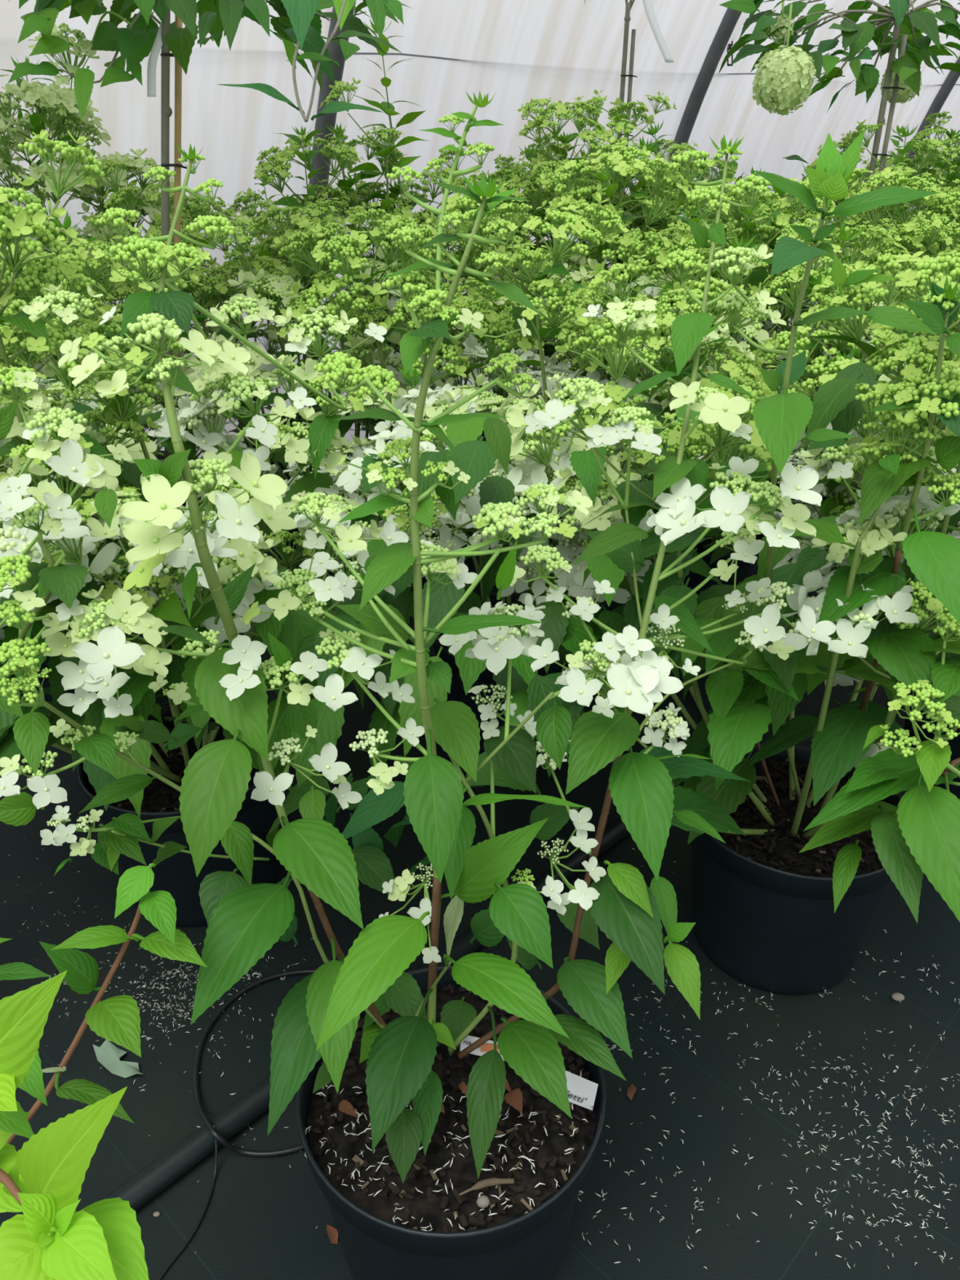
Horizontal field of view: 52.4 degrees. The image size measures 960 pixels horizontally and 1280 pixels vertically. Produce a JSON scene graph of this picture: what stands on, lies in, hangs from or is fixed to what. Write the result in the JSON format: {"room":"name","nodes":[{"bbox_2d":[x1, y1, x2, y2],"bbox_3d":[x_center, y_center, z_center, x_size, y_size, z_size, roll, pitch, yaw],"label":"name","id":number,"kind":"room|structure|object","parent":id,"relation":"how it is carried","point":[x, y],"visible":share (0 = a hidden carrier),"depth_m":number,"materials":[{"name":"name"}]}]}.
{"room":"plant nursery greenhouse","nodes":[
{"label":"plant nursery greenhouse","id":0,"kind":"room"},
{"bbox_2d":[0,361,959,1279],"bbox_3d":[2.000,-1.241,4.720,14.000,0.001,12.500,0,28,0],"label":"floor","id":1,"kind":"structure","parent":0,"point":[262,1216],"depth_m":1.29,"materials":[{"name":"fabric"}]},
{"bbox_2d":[0,365,179,716],"bbox_3d":[-0.745,0.152,1.092,0.904,0.946,0.697,0,28,0],"label":"hydrangea","id":2,"kind":"object","parent":1,"relation":"on","point":[65,582],"visible":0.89,"depth_m":0.83,"materials":[{"name":"white plant"}]},
{"bbox_2d":[0,55,191,547],"bbox_3d":[-1.066,-0.775,2.518,0.619,1.244,0.770,0,28,0],"label":"hydrangea","id":3,"kind":"object","parent":1,"relation":"on","point":[53,104],"visible":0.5,"depth_m":2.15,"materials":[{"name":"green plant"}]},
{"bbox_2d":[0,862,207,1279],"bbox_3d":[-0.381,0.633,0.679,0.503,0.987,0.561,-11,30,-20],"label":"leafy plant","id":4,"kind":"object","parent":1,"relation":"on","point":[43,1180],"visible":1,"depth_m":0.50,"materials":[{"name":"green plant"}]},
{"bbox_2d":[14,142,218,506],"bbox_3d":[-0.989,-0.747,2.639,0.568,1.082,0.624,0,28,0],"label":"hydrangea","id":5,"kind":"object","parent":1,"relation":"on","point":[138,163],"visible":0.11,"depth_m":2.40,"materials":[{"name":"green plant"}]},
{"bbox_2d":[154,450,195,506],"bbox_3d":[-0.966,-0.380,2.830,0.314,0.254,0.314,17,32,28],"label":"pot","id":6,"kind":"object","parent":5,"relation":"on","point":[158,456],"depth_m":2.91,"materials":[{"name":"black plastic"}]},
{"bbox_2d":[93,1040,142,1077],"bbox_3d":[-0.491,0.565,1.312,0.099,0.008,0.034,24,36,37],"label":"fallen leaf","id":7,"kind":"object","parent":1,"relation":"on","point":[108,1055],"visible":0.97,"depth_m":1.31,"materials":[{"name":"plant"}]},
{"bbox_2d":[0,208,288,717],"bbox_3d":[-0.873,-0.245,1.793,0.912,0.989,1.404,-10,30,-18],"label":"hydrangea","id":8,"kind":"object","parent":1,"relation":"on","point":[97,269],"visible":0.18,"depth_m":1.64,"materials":[{"name":"green plant"}]},
{"bbox_2d":[18,656,118,717],"bbox_3d":[-0.897,0.011,2.094,0.314,0.254,0.314,-12,30,-22],"label":"pot","id":9,"kind":"object","parent":8,"relation":"on","point":[48,698],"depth_m":1.98,"materials":[{"name":"black plastic"}]},
{"bbox_2d":[152,1211,159,1217],"bbox_3d":[-0.375,0.666,1.130,0.008,0.004,0.006,0,28,0],"label":"pebble","id":10,"kind":"object","parent":1,"relation":"on","point":[156,1214],"visible":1,"depth_m":1.13,"materials":[{"name":"grey stone"}]},
{"bbox_2d":[156,1124,217,1279],"bbox_3d":[-0.331,0.649,1.115,0.022,0.046,0.179,6,29,10],"label":"tube","id":11,"kind":"object","parent":1,"relation":"on","point":[191,1236],"visible":1,"depth_m":1.13,"materials":[{"name":"black plastic"}]},
{"bbox_2d":[0,128,395,926],"bbox_3d":[-0.471,-0.055,1.304,0.721,1.113,0.850,-2,28,-4],"label":"hydrangea","id":12,"kind":"object","parent":1,"relation":"on","point":[145,828],"visible":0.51,"depth_m":1.10,"materials":[{"name":"green plant"}]},
{"bbox_2d":[77,702,286,926],"bbox_3d":[-0.461,0.284,1.581,0.314,0.254,0.314,-12,30,-22],"label":"pot","id":13,"kind":"object","parent":12,"relation":"on","point":[175,875],"depth_m":1.48,"materials":[{"name":"black plastic"}]},
{"bbox_2d":[8,0,413,697],"bbox_3d":[-0.486,-0.495,1.753,0.784,1.468,1.107,0,28,0],"label":"standard tree","id":14,"kind":"object","parent":1,"relation":"on","point":[299,22],"visible":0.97,"depth_m":1.56,"materials":[{"name":"green plant"}]},
{"bbox_2d":[146,22,162,97],"bbox_3d":[-0.551,-0.998,1.663,0.020,0.127,0.081,10,30,18],"label":"tag","id":15,"kind":"object","parent":14,"relation":"hanging from","point":[153,59],"visible":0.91,"depth_m":1.66,"materials":[{"name":"white plastic"}]},
{"bbox_2d":[193,968,316,1156],"bbox_3d":[-0.284,0.545,1.310,0.202,0.044,0.300,0,28,0],"label":"tube","id":16,"kind":"object","parent":1,"relation":"on","point":[216,1135],"visible":0.84,"depth_m":1.27,"materials":[{"name":"black plastic"}]},
{"bbox_2d":[198,173,331,479],"bbox_3d":[-0.676,-0.939,3.087,0.491,1.000,0.647,-1,28,-2],"label":"hydrangea","id":17,"kind":"object","parent":1,"relation":"on","point":[255,197],"visible":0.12,"depth_m":2.85,"materials":[{"name":"green plant"}]},
{"bbox_2d":[235,414,312,479],"bbox_3d":[-0.628,-0.581,3.208,0.314,0.254,0.314,17,32,28],"label":"pot","id":18,"kind":"object","parent":17,"relation":"on","point":[300,417],"depth_m":3.09,"materials":[{"name":"black plastic"}]},
{"bbox_2d":[56,157,551,593],"bbox_3d":[-0.297,-0.546,2.289,0.948,1.056,1.090,13,31,23],"label":"hydrangea","id":19,"kind":"object","parent":1,"relation":"on","point":[271,290],"visible":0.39,"depth_m":2.01,"materials":[{"name":"green plant"}]},
{"bbox_2d":[277,537,350,593],"bbox_3d":[-0.367,-0.196,2.483,0.314,0.254,0.314,17,32,28],"label":"pot","id":20,"kind":"object","parent":19,"relation":"on","point":[331,573],"depth_m":2.34,"materials":[{"name":"black plastic"}]},
{"bbox_2d":[218,123,426,483],"bbox_3d":[-0.395,-0.790,2.679,0.485,1.121,0.586,12,30,22],"label":"hydrangea","id":21,"kind":"object","parent":1,"relation":"on","point":[341,154],"visible":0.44,"depth_m":2.41,"materials":[{"name":"green plant"}]},
{"bbox_2d":[302,0,356,408],"bbox_3d":[-0.117,-1.661,2.608,0.062,2.726,1.531,-24,36,-38],"label":"hoop","id":22,"kind":"object","parent":1,"relation":"on","point":[335,53],"visible":0.2,"depth_m":3.02,"materials":[{"name":"metal"}]},
{"bbox_2d":[326,1224,337,1244],"bbox_3d":[-0.168,0.673,1.109,0.013,0.008,0.026,-6,29,-12],"label":"fallen leaf","id":23,"kind":"object","parent":1,"relation":"on","point":[332,1233],"visible":0.92,"depth_m":1.10,"materials":[{"name":"brown plant"}]},
{"bbox_2d":[102,816,630,1210],"bbox_3d":[-0.236,0.565,1.287,0.033,0.033,1.476,25,37,38],"label":"pipe","id":24,"kind":"object","parent":1,"relation":"on","point":[144,1185],"visible":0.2,"depth_m":1.21,"materials":[{"name":"black plastic"}]},
{"bbox_2d":[318,17,441,519],"bbox_3d":[-0.246,-0.910,2.666,0.334,1.345,0.339,22,35,35],"label":"hydrangea","id":25,"kind":"object","parent":1,"relation":"on","point":[388,108],"visible":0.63,"depth_m":2.44,"materials":[{"name":"green plant"}]},
{"bbox_2d":[0,90,836,1279],"bbox_3d":[-0.026,0.112,0.960,0.843,1.140,0.582,-9,29,-16],"label":"hydrangea","id":26,"kind":"object","parent":1,"relation":"on","point":[378,1028],"visible":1,"depth_m":0.85,"materials":[{"name":"green plant"}]},
{"bbox_2d":[337,1100,357,1117],"bbox_3d":[-0.133,0.472,0.983,0.021,0.008,0.015,0,28,0],"label":"dry leaf","id":27,"kind":"object","parent":26,"relation":"on","point":[344,1106],"visible":1,"depth_m":0.98,"materials":[{"name":"brown plant"}]},
{"bbox_2d":[440,1103,444,1113],"bbox_3d":[-0.040,0.472,0.985,0.009,0.005,0.010,0,28,0],"label":"dry leaf","id":28,"kind":"object","parent":26,"relation":"on","point":[442,1106],"visible":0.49,"depth_m":0.98,"materials":[{"name":"brown plant"}]},
{"bbox_2d":[305,1070,587,1231],"bbox_3d":[-0.032,0.493,0.954,0.280,0.005,0.171,0,28,0],"label":"litter","id":29,"kind":"object","parent":26,"relation":"on","point":[319,1093],"visible":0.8,"depth_m":0.94,"materials":[{"name":"white"}]},
{"bbox_2d":[296,964,605,1279],"bbox_3d":[-0.029,0.563,1.056,0.314,0.254,0.314,0,28,0],"label":"pot","id":30,"kind":"object","parent":26,"relation":"on","point":[511,1243],"depth_m":0.94,"materials":[{"name":"black plastic"}]},
{"bbox_2d":[458,1081,467,1094],"bbox_3d":[-0.016,0.463,1.002,0.008,0.006,0.020,-13,31,-23],"label":"dry leaf","id":31,"kind":"object","parent":26,"relation":"on","point":[462,1086],"visible":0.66,"depth_m":1.00,"materials":[{"name":"brown plant"}]},
{"bbox_2d":[460,1035,503,1060],"bbox_3d":[0.004,0.421,1.003,0.049,0.033,0.007,3,28,5],"label":"plant label","id":32,"kind":"object","parent":26,"relation":"attached to","point":[488,1046],"visible":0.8,"depth_m":1.00,"materials":[{"name":"white plastic"}]},
{"bbox_2d":[480,1044,497,1051],"bbox_3d":[0.010,0.419,1.001,0.018,0.008,0.004,0,28,0],"label":"picture","id":33,"kind":"object","parent":32,"relation":"on","point":[484,1047],"depth_m":1.00},
{"bbox_2d":[475,1195,489,1208],"bbox_3d":[0.003,0.520,0.902,0.012,0.009,0.011,10,30,18],"label":"pebble","id":34,"kind":"object","parent":26,"relation":"on","point":[482,1202],"visible":1,"depth_m":0.90,"materials":[{"name":"grey stone"}]},
{"bbox_2d":[458,1177,514,1195],"bbox_3d":[0.006,0.510,0.912,0.053,0.010,0.008,-5,28,-9],"label":"wood splinter","id":35,"kind":"object","parent":26,"relation":"on","point":[490,1182],"visible":1,"depth_m":0.91,"materials":[{"name":"beige wood"}]},
{"bbox_2d":[505,1079,511,1092],"bbox_3d":[0.027,0.460,1.005,0.006,0.008,0.024,-18,33,-30],"label":"dry leaf","id":36,"kind":"object","parent":26,"relation":"on","point":[507,1085],"visible":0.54,"depth_m":1.00,"materials":[{"name":"brown plant"}]},
{"bbox_2d":[504,1088,523,1113],"bbox_3d":[0.034,0.467,0.990,0.019,0.010,0.024,0,28,0],"label":"dry leaf","id":37,"kind":"object","parent":26,"relation":"on","point":[514,1098],"visible":1,"depth_m":0.99,"materials":[{"name":"brown plant"}]},
{"bbox_2d":[565,1071,598,1110],"bbox_3d":[0.094,0.445,0.965,0.045,0.055,0.003,5,28,10],"label":"plant label","id":38,"kind":"object","parent":26,"relation":"in","point":[582,1091],"visible":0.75,"depth_m":0.96,"materials":[{"name":"white plastic"}]},
{"bbox_2d":[4,848,959,1268],"bbox_3d":[0.001,0.497,1.447,1.881,0.002,0.973,0,28,0],"label":"litter","id":39,"kind":"object","parent":1,"relation":"on","point":[185,977],"visible":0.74,"depth_m":1.25,"materials":[{"name":"white"}]},
{"bbox_2d":[349,155,662,542],"bbox_3d":[0.077,-0.790,2.758,0.861,1.045,0.870,-25,37,-38],"label":"hydrangea","id":40,"kind":"object","parent":1,"relation":"on","point":[575,276],"visible":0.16,"depth_m":2.51,"materials":[{"name":"green plant"}]},
{"bbox_2d":[427,143,632,441],"bbox_3d":[0.151,-0.968,3.065,0.608,1.072,0.590,0,28,0],"label":"hydrangea","id":41,"kind":"object","parent":1,"relation":"on","point":[530,153],"visible":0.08,"depth_m":2.79,"materials":[{"name":"green plant"}]},
{"bbox_2d":[257,182,815,787],"bbox_3d":[0.108,-0.191,1.642,0.904,1.036,1.282,-4,28,-7],"label":"hydrangea","id":42,"kind":"object","parent":1,"relation":"on","point":[488,482],"visible":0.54,"depth_m":1.47,"materials":[{"name":"green plant"}]},
{"bbox_2d":[497,89,701,528],"bbox_3d":[0.321,-0.892,2.792,0.601,1.193,0.673,0,28,0],"label":"hydrangea","id":43,"kind":"object","parent":1,"relation":"on","point":[620,123],"visible":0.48,"depth_m":2.48,"materials":[{"name":"green plant"}]},
{"bbox_2d":[584,0,637,266],"bbox_3d":[0.490,-1.543,3.545,0.388,1.637,0.495,0,28,0],"label":"standard tree","id":44,"kind":"object","parent":1,"relation":"on","point":[628,6],"visible":0.16,"depth_m":3.23,"materials":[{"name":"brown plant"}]},
{"bbox_2d":[642,0,674,62],"bbox_3d":[0.570,-1.986,3.148,0.029,0.214,0.151,-20,34,-33],"label":"tag","id":45,"kind":"object","parent":44,"relation":"hanging from","point":[647,4],"visible":1,"depth_m":3.15,"materials":[{"name":"white plastic"}]},
{"bbox_2d":[626,1084,636,1100],"bbox_3d":[0.197,0.587,1.270,0.013,0.008,0.022,0,28,0],"label":"fallen leaf","id":46,"kind":"object","parent":1,"relation":"on","point":[631,1090],"visible":1,"depth_m":1.27,"materials":[{"name":"brown plant"}]},
{"bbox_2d":[526,139,739,375],"bbox_3d":[0.495,-1.023,3.159,0.769,1.080,0.758,0,28,0],"label":"hydrangea","id":47,"kind":"object","parent":1,"relation":"on","point":[684,146],"visible":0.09,"depth_m":2.85,"materials":[{"name":"green plant"}]},
{"bbox_2d":[582,136,784,334],"bbox_3d":[0.610,-0.984,3.080,0.594,1.086,0.719,2,28,3],"label":"hydrangea","id":48,"kind":"object","parent":1,"relation":"on","point":[720,165],"visible":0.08,"depth_m":2.86,"materials":[{"name":"green plant"}]},
{"bbox_2d":[642,8,742,260],"bbox_3d":[1.270,-2.285,3.781,0.062,2.726,1.531,-24,36,-38],"label":"hoop","id":49,"kind":"object","parent":1,"relation":"on","point":[728,23],"visible":0.31,"depth_m":4.09,"materials":[{"name":"metal"}]},
{"bbox_2d":[727,40,733,66],"bbox_3d":[1.051,-2.606,4.101,0.024,0.339,0.180,0,28,0],"label":"strap","id":50,"kind":"object","parent":49,"relation":"hanging from","point":[729,46],"visible":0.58,"depth_m":4.10,"materials":[{"name":"black plastic"}]},
{"bbox_2d":[492,135,909,595],"bbox_3d":[0.511,-0.534,2.224,0.989,1.095,0.831,18,33,30],"label":"hydrangea","id":51,"kind":"object","parent":1,"relation":"on","point":[614,158],"visible":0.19,"depth_m":1.97,"materials":[{"name":"green plant"}]},
{"bbox_2d":[499,128,959,995],"bbox_3d":[0.431,-0.052,1.295,0.771,1.116,0.703,-9,29,-16],"label":"hydrangea","id":52,"kind":"object","parent":1,"relation":"on","point":[763,908],"visible":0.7,"depth_m":1.08,"materials":[{"name":"green plant"}]},
{"bbox_2d":[639,117,848,369],"bbox_3d":[1.011,-1.283,3.592,0.771,1.133,0.824,13,31,23],"label":"hydrangea","id":53,"kind":"object","parent":1,"relation":"on","point":[651,131],"visible":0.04,"depth_m":3.29,"materials":[{"name":"green plant"}]},
{"bbox_2d":[653,166,872,575],"bbox_3d":[0.613,-0.623,2.467,0.477,1.023,0.740,-1,28,-3],"label":"hydrangea","id":54,"kind":"object","parent":1,"relation":"on","point":[784,217],"visible":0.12,"depth_m":2.16,"materials":[{"name":"green plant"}]},
{"bbox_2d":[631,246,959,799],"bbox_3d":[0.887,-0.216,1.688,1.297,1.036,0.998,3,28,5],"label":"hydrangea","id":55,"kind":"object","parent":1,"relation":"on","point":[835,406],"visible":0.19,"depth_m":1.44,"materials":[{"name":"green plant"}]},
{"bbox_2d":[691,742,902,995],"bbox_3d":[0.457,0.348,1.461,0.314,0.254,0.314,17,32,28],"label":"pot","id":56,"kind":"object","parent":1,"relation":"on","point":[763,908],"depth_m":1.37,"materials":[{"name":"black plastic"}]},
{"bbox_2d":[692,166,959,539],"bbox_3d":[1.004,-0.732,2.666,0.938,1.030,0.900,-16,32,-28],"label":"hydrangea","id":57,"kind":"object","parent":1,"relation":"on","point":[915,234],"visible":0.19,"depth_m":2.32,"materials":[{"name":"green plant"}]},
{"bbox_2d":[718,0,959,320],"bbox_3d":[0.953,-1.176,3.048,1.111,1.454,0.726,-11,30,-20],"label":"standard tree","id":58,"kind":"object","parent":1,"relation":"on","point":[784,79],"visible":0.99,"depth_m":2.66,"materials":[{"name":"green plant"}]},
{"bbox_2d":[803,124,955,257],"bbox_3d":[1.620,-1.438,3.901,0.869,1.116,0.984,0,28,0],"label":"hydrangea","id":59,"kind":"object","parent":1,"relation":"on","point":[844,144],"visible":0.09,"depth_m":3.73,"materials":[{"name":"green plant"}]},
{"bbox_2d":[799,608,959,923],"bbox_3d":[0.715,0.347,1.002,0.734,0.687,0.336,16,32,28],"label":"hydrangea","id":60,"kind":"object","parent":1,"relation":"on","point":[919,836],"visible":0.99,"depth_m":0.98,"materials":[{"name":"green plant"}]},
{"bbox_2d":[813,111,959,257],"bbox_3d":[1.372,-1.007,3.041,0.689,1.163,0.617,0,28,0],"label":"hydrangea","id":61,"kind":"object","parent":1,"relation":"on","point":[930,148],"visible":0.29,"depth_m":2.80,"materials":[{"name":"green plant"}]},
{"bbox_2d":[835,154,959,257],"bbox_3d":[1.504,-0.909,2.958,0.919,1.068,0.879,5,28,9],"label":"hydrangea","id":62,"kind":"object","parent":1,"relation":"on","point":[945,165],"visible":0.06,"depth_m":2.81,"materials":[{"name":"green plant"}]},
{"bbox_2d":[891,992,904,1001],"bbox_3d":[0.604,0.516,1.408,0.019,0.009,0.014,0,28,0],"label":"pebble","id":63,"kind":"object","parent":1,"relation":"on","point":[898,997],"visible":1,"depth_m":1.41,"materials":[{"name":"grey stone"}]},
{"bbox_2d":[864,138,959,215],"bbox_3d":[2.101,-1.668,4.383,0.934,1.071,0.931,0,28,0],"label":"hydrangea","id":64,"kind":"object","parent":1,"relation":"on","point":[908,153],"visible":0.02,"depth_m":4.24,"materials":[{"name":"green plant"}]},
{"bbox_2d":[906,56,959,162],"bbox_3d":[2.981,-3.055,5.229,0.062,2.726,1.531,-24,36,-38],"label":"hoop","id":65,"kind":"object","parent":1,"relation":"on","point":[953,77],"visible":0.25,"depth_m":5.58,"materials":[{"name":"metal"}]},
{"bbox_2d":[932,150,959,186],"bbox_3d":[2.550,-1.867,4.768,1.059,1.060,0.804,-13,31,-23],"label":"hydrangea","id":66,"kind":"object","parent":1,"relation":"on","point":[948,153],"visible":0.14,"depth_m":4.62,"materials":[{"name":"green plant"}]},
{"bbox_2d":[940,130,959,186],"bbox_3d":[2.064,-1.159,3.401,0.771,1.094,0.895,-15,31,-26],"label":"hydrangea","id":67,"kind":"object","parent":1,"relation":"on","point":[946,140],"visible":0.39,"depth_m":3.29,"materials":[{"name":"green plant"}]},
{"bbox_2d":[0,0,959,470],"bbox_3d":[1.538,-2.402,3.974,14.001,2.750,1.586,-24,36,-38],"label":"wall","id":68,"kind":"structure","parent":0,"point":[564,51],"depth_m":3.37,"materials":[{"name":"white plastic"}]},
{"bbox_2d":[353,52,959,85],"bbox_3d":[1.908,-2.834,4.944,12.001,0.023,0.013,-24,36,-38],"label":"wire","id":69,"kind":"object","parent":68,"relation":"attached to","point":[355,53],"visible":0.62,"depth_m":3.14,"materials":[{"name":"grey"}]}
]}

